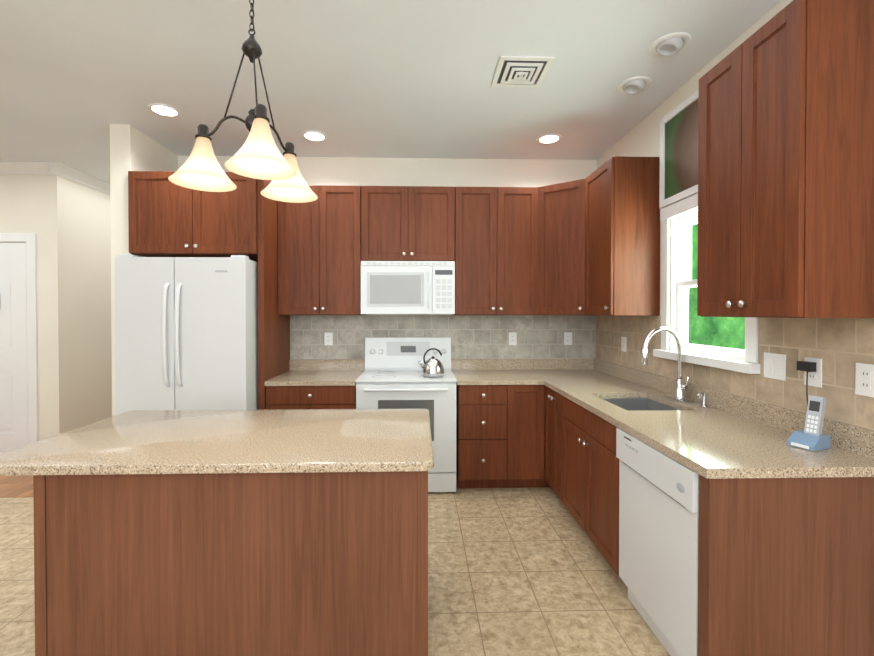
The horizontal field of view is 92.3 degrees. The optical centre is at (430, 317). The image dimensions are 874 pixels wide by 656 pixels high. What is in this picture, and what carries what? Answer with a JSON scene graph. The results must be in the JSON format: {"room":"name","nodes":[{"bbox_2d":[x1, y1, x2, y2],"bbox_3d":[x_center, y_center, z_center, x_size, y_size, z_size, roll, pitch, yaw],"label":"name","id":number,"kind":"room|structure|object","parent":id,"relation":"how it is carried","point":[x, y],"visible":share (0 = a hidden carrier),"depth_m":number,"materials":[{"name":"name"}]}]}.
{"room":"kitchen","nodes":[
{"label":"kitchen","id":0,"kind":"room"},
{"bbox_2d":[0,175,71,440],"bbox_3d":[-5.857,-0.054,4.144,4.350,2.886,0.120,0,1,-2],"label":"wall","id":1,"kind":"structure","parent":0,"point":[38,204],"depth_m":4.14,"materials":[{"name":"beige paint"}]},
{"bbox_2d":[0,243,27,453],"bbox_3d":[-4.400,0.323,4.114,0.860,2.108,0.022,0,1,-2],"label":"hall door","id":2,"kind":"structure","parent":1,"relation":"in","point":[13,374],"depth_m":4.12,"materials":[{"name":"white wood"}]},
{"bbox_2d":[0,233,37,444],"bbox_3d":[-4.400,0.280,4.116,1.038,2.211,0.020,0,1,-2],"label":"door frame","id":3,"kind":"structure","parent":1,"relation":"attached to","point":[29,239],"depth_m":4.12,"materials":[{"name":"white wood"}]},
{"bbox_2d":[0,162,68,176],"bbox_3d":[-5.801,-1.447,4.022,4.436,0.095,0.095,0,1,-2],"label":"crown molding","id":4,"kind":"structure","parent":1,"relation":"attached to","point":[48,168],"depth_m":4.07,"materials":[{"name":"white"}]},
{"bbox_2d":[68,180,143,429],"bbox_3d":[-3.781,-0.069,5.607,0.120,2.886,2.650,0,1,-2],"label":"wall","id":5,"kind":"structure","parent":0,"point":[82,236],"depth_m":4.52,"materials":[{"name":"beige paint"}]},
{"bbox_2d":[63,167,109,194],"bbox_3d":[-3.669,-1.463,5.472,0.095,0.095,2.636,0,1,-2],"label":"crown molding","id":6,"kind":"structure","parent":5,"relation":"attached to","point":[77,176],"depth_m":4.45,"materials":[{"name":"white"}]},
{"bbox_2d":[104,124,135,417],"bbox_3d":[-2.397,-0.045,3.249,0.154,2.886,0.002,0,1,-2],"label":"wall","id":7,"kind":"structure","parent":0,"point":[122,137],"depth_m":3.24,"materials":[{"name":"beige paint"}]},
{"bbox_2d":[128,171,257,261],"bbox_3d":[-1.840,-0.811,3.541,0.973,0.631,0.702,0,1,-2],"label":"upper cabinet","id":8,"kind":"object","parent":7,"relation":"attached to","point":[167,217],"visible":0.77,"depth_m":3.23,"materials":[{"name":"brown wood"}]},
{"bbox_2d":[164,156,175,170],"bbox_3d":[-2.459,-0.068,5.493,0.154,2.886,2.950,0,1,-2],"label":"wall","id":9,"kind":"structure","parent":0,"point":[169,161],"depth_m":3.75,"materials":[{"name":"beige paint"}]},
{"bbox_2d":[0,471,669,655],"bbox_3d":[-3.167,1.463,1.843,9.840,0.100,10.240,0,1,-2],"label":"floor","id":10,"kind":"structure","parent":0,"point":[521,572],"depth_m":2.22,"materials":[{"name":"tile"}]},
{"bbox_2d":[0,475,32,497],"bbox_3d":[-5.289,1.378,4.995,5.532,0.004,3.580,0,1,-2],"label":"wood floor","id":11,"kind":"structure","parent":10,"relation":"on","point":[16,486],"depth_m":3.46,"materials":[{"name":"brown wood"}]},
{"bbox_2d":[115,255,257,414],"bbox_3d":[-1.838,0.467,3.427,0.940,1.858,0.845,0,1,-2],"label":"fridge","id":12,"kind":"object","parent":10,"relation":"on","point":[186,333],"visible":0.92,"depth_m":3.07,"materials":[{"name":"white metal"}]},
{"bbox_2d":[33,471,427,655],"bbox_3d":[-0.734,0.980,1.917,1.428,0.864,0.755,0,1,-2],"label":"kitchen island","id":13,"kind":"object","parent":10,"relation":"on","point":[284,564],"visible":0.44,"depth_m":1.54,"materials":[{"name":"brown wood"}]},
{"bbox_2d":[0,409,433,475],"bbox_3d":[-0.819,0.530,1.900,1.638,0.035,0.844,0,1,-2],"label":"island countertop","id":14,"kind":"structure","parent":13,"relation":"on","point":[248,441],"depth_m":1.70,"materials":[{"name":"stone"}]},
{"bbox_2d":[257,179,289,409],"bbox_3d":[-1.330,0.134,3.592,0.048,2.522,0.653,0,1,-2],"label":"panel","id":15,"kind":"object","parent":10,"relation":"on","point":[273,343],"visible":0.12,"depth_m":3.36,"materials":[{"name":"brown wood"}]},
{"bbox_2d":[266,385,355,409],"bbox_3d":[-0.954,0.963,3.602,0.700,0.864,0.670,0,1,-2],"label":"base cabinet","id":16,"kind":"object","parent":10,"relation":"on","point":[310,397],"visible":0.27,"depth_m":3.29,"materials":[{"name":"brown wood"}]},
{"bbox_2d":[265,359,364,385],"bbox_3d":[-0.953,0.462,3.599,0.702,0.135,0.649,0,1,-2],"label":"countertop","id":17,"kind":"structure","parent":16,"relation":"on","point":[324,372],"depth_m":3.70,"materials":[{"name":"stone"}]},
{"bbox_2d":[355,337,456,491],"bbox_3d":[-0.201,0.783,3.596,0.794,1.187,0.694,0,1,-2],"label":"range","id":18,"kind":"object","parent":10,"relation":"on","point":[391,376],"visible":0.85,"depth_m":3.31,"materials":[{"name":"white metal"}]},
{"bbox_2d":[418,348,443,376],"bbox_3d":[0.003,0.371,3.499,0.220,0.233,0.190,0,1,-2],"label":"kettle","id":19,"kind":"object","parent":18,"relation":"on","point":[432,366],"visible":1,"depth_m":3.44,"materials":[{"name":"silver metal"}]},
{"bbox_2d":[456,384,515,487],"bbox_3d":[0.436,0.962,3.656,0.447,0.864,0.639,0,1,-2],"label":"base cabinet","id":20,"kind":"object","parent":10,"relation":"on","point":[500,436],"depth_m":3.34,"materials":[{"name":"brown wood"}]},
{"bbox_2d":[516,385,547,487],"bbox_3d":[0.749,0.962,3.665,0.300,0.864,0.639,0,1,-2],"label":"base cabinet","id":21,"kind":"object","parent":10,"relation":"on","point":[530,399],"depth_m":3.35,"materials":[{"name":"brown wood"}]},
{"bbox_2d":[451,359,538,384],"bbox_3d":[0.528,0.462,3.639,0.660,0.135,0.649,0,1,-2],"label":"countertop","id":22,"kind":"structure","parent":21,"relation":"on","point":[466,371],"depth_m":3.82,"materials":[{"name":"stone"}]},
{"bbox_2d":[545,386,614,504],"bbox_3d":[1.256,0.967,3.134,0.683,0.864,0.493,0,1,-2],"label":"base cabinet","id":23,"kind":"object","parent":10,"relation":"on","point":[560,412],"depth_m":3.02,"materials":[{"name":"brown wood"}]},
{"bbox_2d":[551,359,610,366],"bbox_3d":[1.218,0.461,3.658,0.360,0.135,0.649,0,1,-2],"label":"backsplash","id":24,"kind":"structure","parent":23,"relation":"on","point":[562,362],"depth_m":3.97,"materials":[{"name":"stone"}]},
{"bbox_2d":[527,359,873,478],"bbox_3d":[1.242,0.471,2.714,0.716,0.135,2.539,0,1,-2],"label":"countertop","id":25,"kind":"structure","parent":23,"relation":"on","point":[724,435],"depth_m":1.90,"materials":[{"name":"stone"}]},
{"bbox_2d":[601,398,678,410],"bbox_3d":[1.260,0.633,2.551,0.440,0.182,0.560,0,1,-2],"label":"sink","id":26,"kind":"object","parent":25,"relation":"in","point":[635,404],"visible":0.06,"depth_m":2.81,"materials":[{"name":"silver metal"}]},
{"bbox_2d":[641,326,697,403],"bbox_3d":[1.420,0.279,2.566,0.273,0.450,0.250,0,1,-2],"label":"faucet","id":27,"kind":"object","parent":25,"relation":"on","point":[680,389],"visible":1,"depth_m":2.55,"materials":[{"name":"silver metal"}]},
{"bbox_2d":[696,393,708,406],"bbox_3d":[1.541,0.468,2.382,0.068,0.077,0.040,0,1,-2],"label":"soap dispenser","id":28,"kind":"object","parent":25,"relation":"on","point":[704,400],"visible":0.98,"depth_m":2.38,"materials":[{"name":"silver metal"}]},
{"bbox_2d":[787,395,830,450],"bbox_3d":[1.505,0.414,1.671,0.118,0.199,0.090,0,1,-22],"label":"phone","id":29,"kind":"object","parent":25,"relation":"on","point":[811,437],"visible":1,"depth_m":1.66,"materials":[{"name":"blue plastic"}]},
{"bbox_2d":[797,361,815,404],"bbox_3d":[1.582,0.351,1.756,0.074,0.324,0.131,0,1,-2],"label":"phone cord","id":30,"kind":"object","parent":29,"relation":"attached to","point":[807,366],"visible":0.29,"depth_m":1.77,"materials":[{"name":"black plastic"}]},
{"bbox_2d":[565,426,618,575],"bbox_3d":[1.273,1.086,2.535,0.683,0.640,0.834,0,1,-2],"label":"base cabinet","id":31,"kind":"object","parent":10,"relation":"on","point":[582,469],"depth_m":2.40,"materials":[{"name":"brown wood"}]},
{"bbox_2d":[616,428,698,655],"bbox_3d":[1.242,0.981,1.817,0.619,0.859,0.591,0,1,-2],"label":"dishwasher","id":32,"kind":"object","parent":10,"relation":"on","point":[658,525],"visible":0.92,"depth_m":1.74,"materials":[{"name":"white metal"}]},
{"bbox_2d":[698,474,873,655],"bbox_3d":[1.301,0.985,1.489,0.682,0.864,0.058,0,1,-2],"label":"base cabinet","id":33,"kind":"object","parent":10,"relation":"on","point":[785,566],"visible":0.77,"depth_m":1.46,"materials":[{"name":"brown wood"}]},
{"bbox_2d":[176,155,595,346],"bbox_3d":[-0.383,-0.053,4.005,3.914,2.886,0.120,0,1,-2],"label":"wall","id":34,"kind":"structure","parent":0,"point":[327,171],"depth_m":3.94,"materials":[{"name":"beige paint"}]},
{"bbox_2d":[278,185,365,314],"bbox_3d":[-0.956,-0.575,3.731,0.707,1.107,0.380,0,1,-2],"label":"upper cabinet","id":35,"kind":"object","parent":34,"relation":"attached to","point":[319,255],"visible":0.92,"depth_m":3.58,"materials":[{"name":"brown wood"}]},
{"bbox_2d":[361,186,454,260],"bbox_3d":[-0.200,-0.809,3.750,0.805,0.640,0.380,0,1,-2],"label":"upper cabinet","id":36,"kind":"object","parent":34,"relation":"attached to","point":[407,223],"visible":1,"depth_m":3.59,"materials":[{"name":"brown wood"}]},
{"bbox_2d":[361,261,454,313],"bbox_3d":[-0.199,-0.256,3.727,0.800,0.452,0.429,0,1,-2],"label":"microwave","id":37,"kind":"object","parent":36,"relation":"attached to","point":[407,287],"visible":1,"depth_m":3.55,"materials":[{"name":"white plastic"}]},
{"bbox_2d":[290,315,594,358],"bbox_3d":[0.126,0.250,3.956,2.878,0.545,0.007,0,1,-2],"label":"tile backsplash","id":38,"kind":"structure","parent":34,"relation":"attached to","point":[487,336],"depth_m":3.96,"materials":[{"name":"grey tile"}]},
{"bbox_2d":[324,333,332,344],"bbox_3d":[-0.956,0.201,3.918,0.075,0.120,0.008,0,1,-2],"label":"electrical outlet","id":39,"kind":"object","parent":38,"relation":"attached to","point":[328,338],"visible":1,"depth_m":3.92,"materials":[{"name":"white plastic"}]},
{"bbox_2d":[509,332,516,344],"bbox_3d":[0.774,0.201,3.965,0.075,0.120,0.008,0,1,-2],"label":"electrical outlet","id":40,"kind":"object","parent":38,"relation":"attached to","point":[512,338],"visible":1,"depth_m":3.96,"materials":[{"name":"white plastic"}]},
{"bbox_2d":[564,332,571,344],"bbox_3d":[1.302,0.201,3.980,0.075,0.120,0.008,0,1,-2],"label":"electrical outlet","id":41,"kind":"object","parent":38,"relation":"attached to","point":[567,338],"visible":1,"depth_m":3.98,"materials":[{"name":"white plastic"}]},
{"bbox_2d":[452,187,537,314],"bbox_3d":[0.565,-0.576,3.773,0.721,1.107,0.380,0,1,-2],"label":"upper cabinet","id":42,"kind":"object","parent":34,"relation":"attached to","point":[496,250],"visible":1,"depth_m":3.62,"materials":[{"name":"brown wood"}]},
{"bbox_2d":[538,179,584,314],"bbox_3d":[1.252,-0.575,3.681,0.660,1.107,0.602,0,1,-2],"label":"upper cabinet","id":43,"kind":"object","parent":34,"relation":"attached to","point":[561,248],"visible":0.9,"depth_m":3.51,"materials":[{"name":"brown wood"}]},
{"bbox_2d":[0,0,781,182],"bbox_3d":[-3.167,-1.523,1.812,9.840,0.100,10.240,0,1,-2],"label":"ceiling","id":44,"kind":"structure","parent":0,"point":[381,78],"depth_m":2.52,"materials":[{"name":"white paint"}]},
{"bbox_2d":[147,103,180,117],"bbox_3d":[-1.906,-1.480,3.003,0.208,0.008,0.208,0,1,-2],"label":"recessed light","id":45,"kind":"object","parent":44,"relation":"in","point":[164,110],"visible":0.98,"depth_m":3.00,"materials":[{"name":"white"}]},
{"bbox_2d":[168,0,317,202],"bbox_3d":[-0.789,-1.012,1.732,0.550,0.916,0.596,0,1,-2],"label":"chandelier","id":46,"kind":"object","parent":44,"relation":"hanging from","point":[258,155],"visible":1,"depth_m":1.70,"materials":[{"name":"beige glass"}]},
{"bbox_2d":[301,131,326,141],"bbox_3d":[-0.955,-1.485,3.441,0.208,0.008,0.208,0,1,-2],"label":"recessed light","id":47,"kind":"object","parent":44,"relation":"in","point":[315,136],"visible":0.98,"depth_m":3.44,"materials":[{"name":"white"}]},
{"bbox_2d":[491,56,554,86],"bbox_3d":[0.543,-1.464,2.528,0.310,0.030,0.310,0,1,-2],"label":"ceiling vent","id":48,"kind":"object","parent":44,"relation":"in","point":[521,71],"visible":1,"depth_m":2.50,"materials":[{"name":"white metal"}]},
{"bbox_2d":[536,133,561,143],"bbox_3d":[0.984,-1.486,3.494,0.208,0.008,0.208,0,1,-2],"label":"recessed light","id":49,"kind":"object","parent":44,"relation":"in","point":[551,138],"visible":1,"depth_m":3.48,"materials":[{"name":"white"}]},
{"bbox_2d":[617,76,651,93],"bbox_3d":[1.292,-1.468,2.668,0.204,0.068,0.204,0,1,-2],"label":"recessed light","id":50,"kind":"object","parent":44,"relation":"in","point":[635,85],"visible":1,"depth_m":2.64,"materials":[{"name":"white metal"}]},
{"bbox_2d":[648,32,691,56],"bbox_3d":[1.289,-1.464,2.266,0.204,0.068,0.204,0,1,-2],"label":"recessed light","id":51,"kind":"object","parent":44,"relation":"in","point":[671,44],"visible":1,"depth_m":2.24,"materials":[{"name":"white metal"}]},
{"bbox_2d":[596,0,792,362],"bbox_3d":[1.730,-0.017,0.557,0.120,2.886,7.130,0,1,-2],"label":"wall","id":52,"kind":"structure","parent":0,"point":[643,140],"depth_m":2.93,"materials":[{"name":"beige paint"}]},
{"bbox_2d":[584,156,659,315],"bbox_3d":[1.407,-0.570,3.165,0.377,1.107,0.479,0,1,-2],"label":"upper cabinet","id":53,"kind":"object","parent":52,"relation":"attached to","point":[622,243],"visible":0.98,"depth_m":2.93,"materials":[{"name":"brown wood"}]},
{"bbox_2d":[659,90,698,207],"bbox_3d":[1.600,-1.049,2.473,0.030,0.604,0.830,0,1,-2],"label":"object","id":54,"kind":"object","parent":52,"relation":"attached to","point":[678,182],"visible":0.29,"depth_m":2.68,"materials":[{"name":"glass"}]},
{"bbox_2d":[653,193,759,373],"bbox_3d":[1.644,-0.234,2.483,0.184,1.015,0.850,0,1,-2],"label":"window","id":55,"kind":"structure","parent":52,"relation":"in","point":[683,206],"depth_m":2.77,"materials":[{"name":"white wood"}]},
{"bbox_2d":[595,315,873,429],"bbox_3d":[1.605,0.263,2.722,0.007,0.545,2.540,0,1,-2],"label":"tile backsplash","id":56,"kind":"structure","parent":52,"relation":"attached to","point":[840,347],"depth_m":1.90,"materials":[{"name":"beige tile"}]},
{"bbox_2d":[621,337,626,351],"bbox_3d":[1.577,0.218,3.430,0.008,0.120,0.075,0,1,-2],"label":"electrical outlet","id":57,"kind":"object","parent":56,"relation":"attached to","point":[623,344],"visible":1,"depth_m":3.43,"materials":[{"name":"white plastic"}]},
{"bbox_2d":[764,352,785,380],"bbox_3d":[1.616,0.229,1.976,0.011,0.120,0.118,0,1,-2],"label":"light switch","id":58,"kind":"object","parent":56,"relation":"attached to","point":[774,366],"visible":1,"depth_m":1.97,"materials":[{"name":"white plastic"}]},
{"bbox_2d":[804,357,821,387],"bbox_3d":[1.622,0.231,1.783,0.008,0.120,0.075,0,1,-2],"label":"electrical outlet","id":59,"kind":"object","parent":56,"relation":"attached to","point":[815,379],"visible":0.65,"depth_m":1.77,"materials":[{"name":"white plastic"}]},
{"bbox_2d":[855,363,873,396],"bbox_3d":[1.628,0.234,1.569,0.008,0.120,0.075,0,1,-2],"label":"electrical outlet","id":60,"kind":"object","parent":56,"relation":"attached to","point":[864,380],"visible":1,"depth_m":1.57,"materials":[{"name":"white plastic"}]},
{"bbox_2d":[697,0,873,317],"bbox_3d":[1.446,-0.571,1.749,0.377,1.140,0.547,0,1,-2],"label":"upper cabinet","id":61,"kind":"object","parent":52,"relation":"attached to","point":[786,166],"visible":1,"depth_m":1.50,"materials":[{"name":"brown wood"}]},
{"label":"outside","id":62,"kind":"structure","parent":0,"visible":0},
{"bbox_2d":[688,224,744,349],"bbox_3d":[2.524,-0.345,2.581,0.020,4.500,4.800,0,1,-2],"label":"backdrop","id":63,"kind":"structure","parent":62,"point":[726,332],"depth_m":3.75,"materials":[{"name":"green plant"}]}
]}

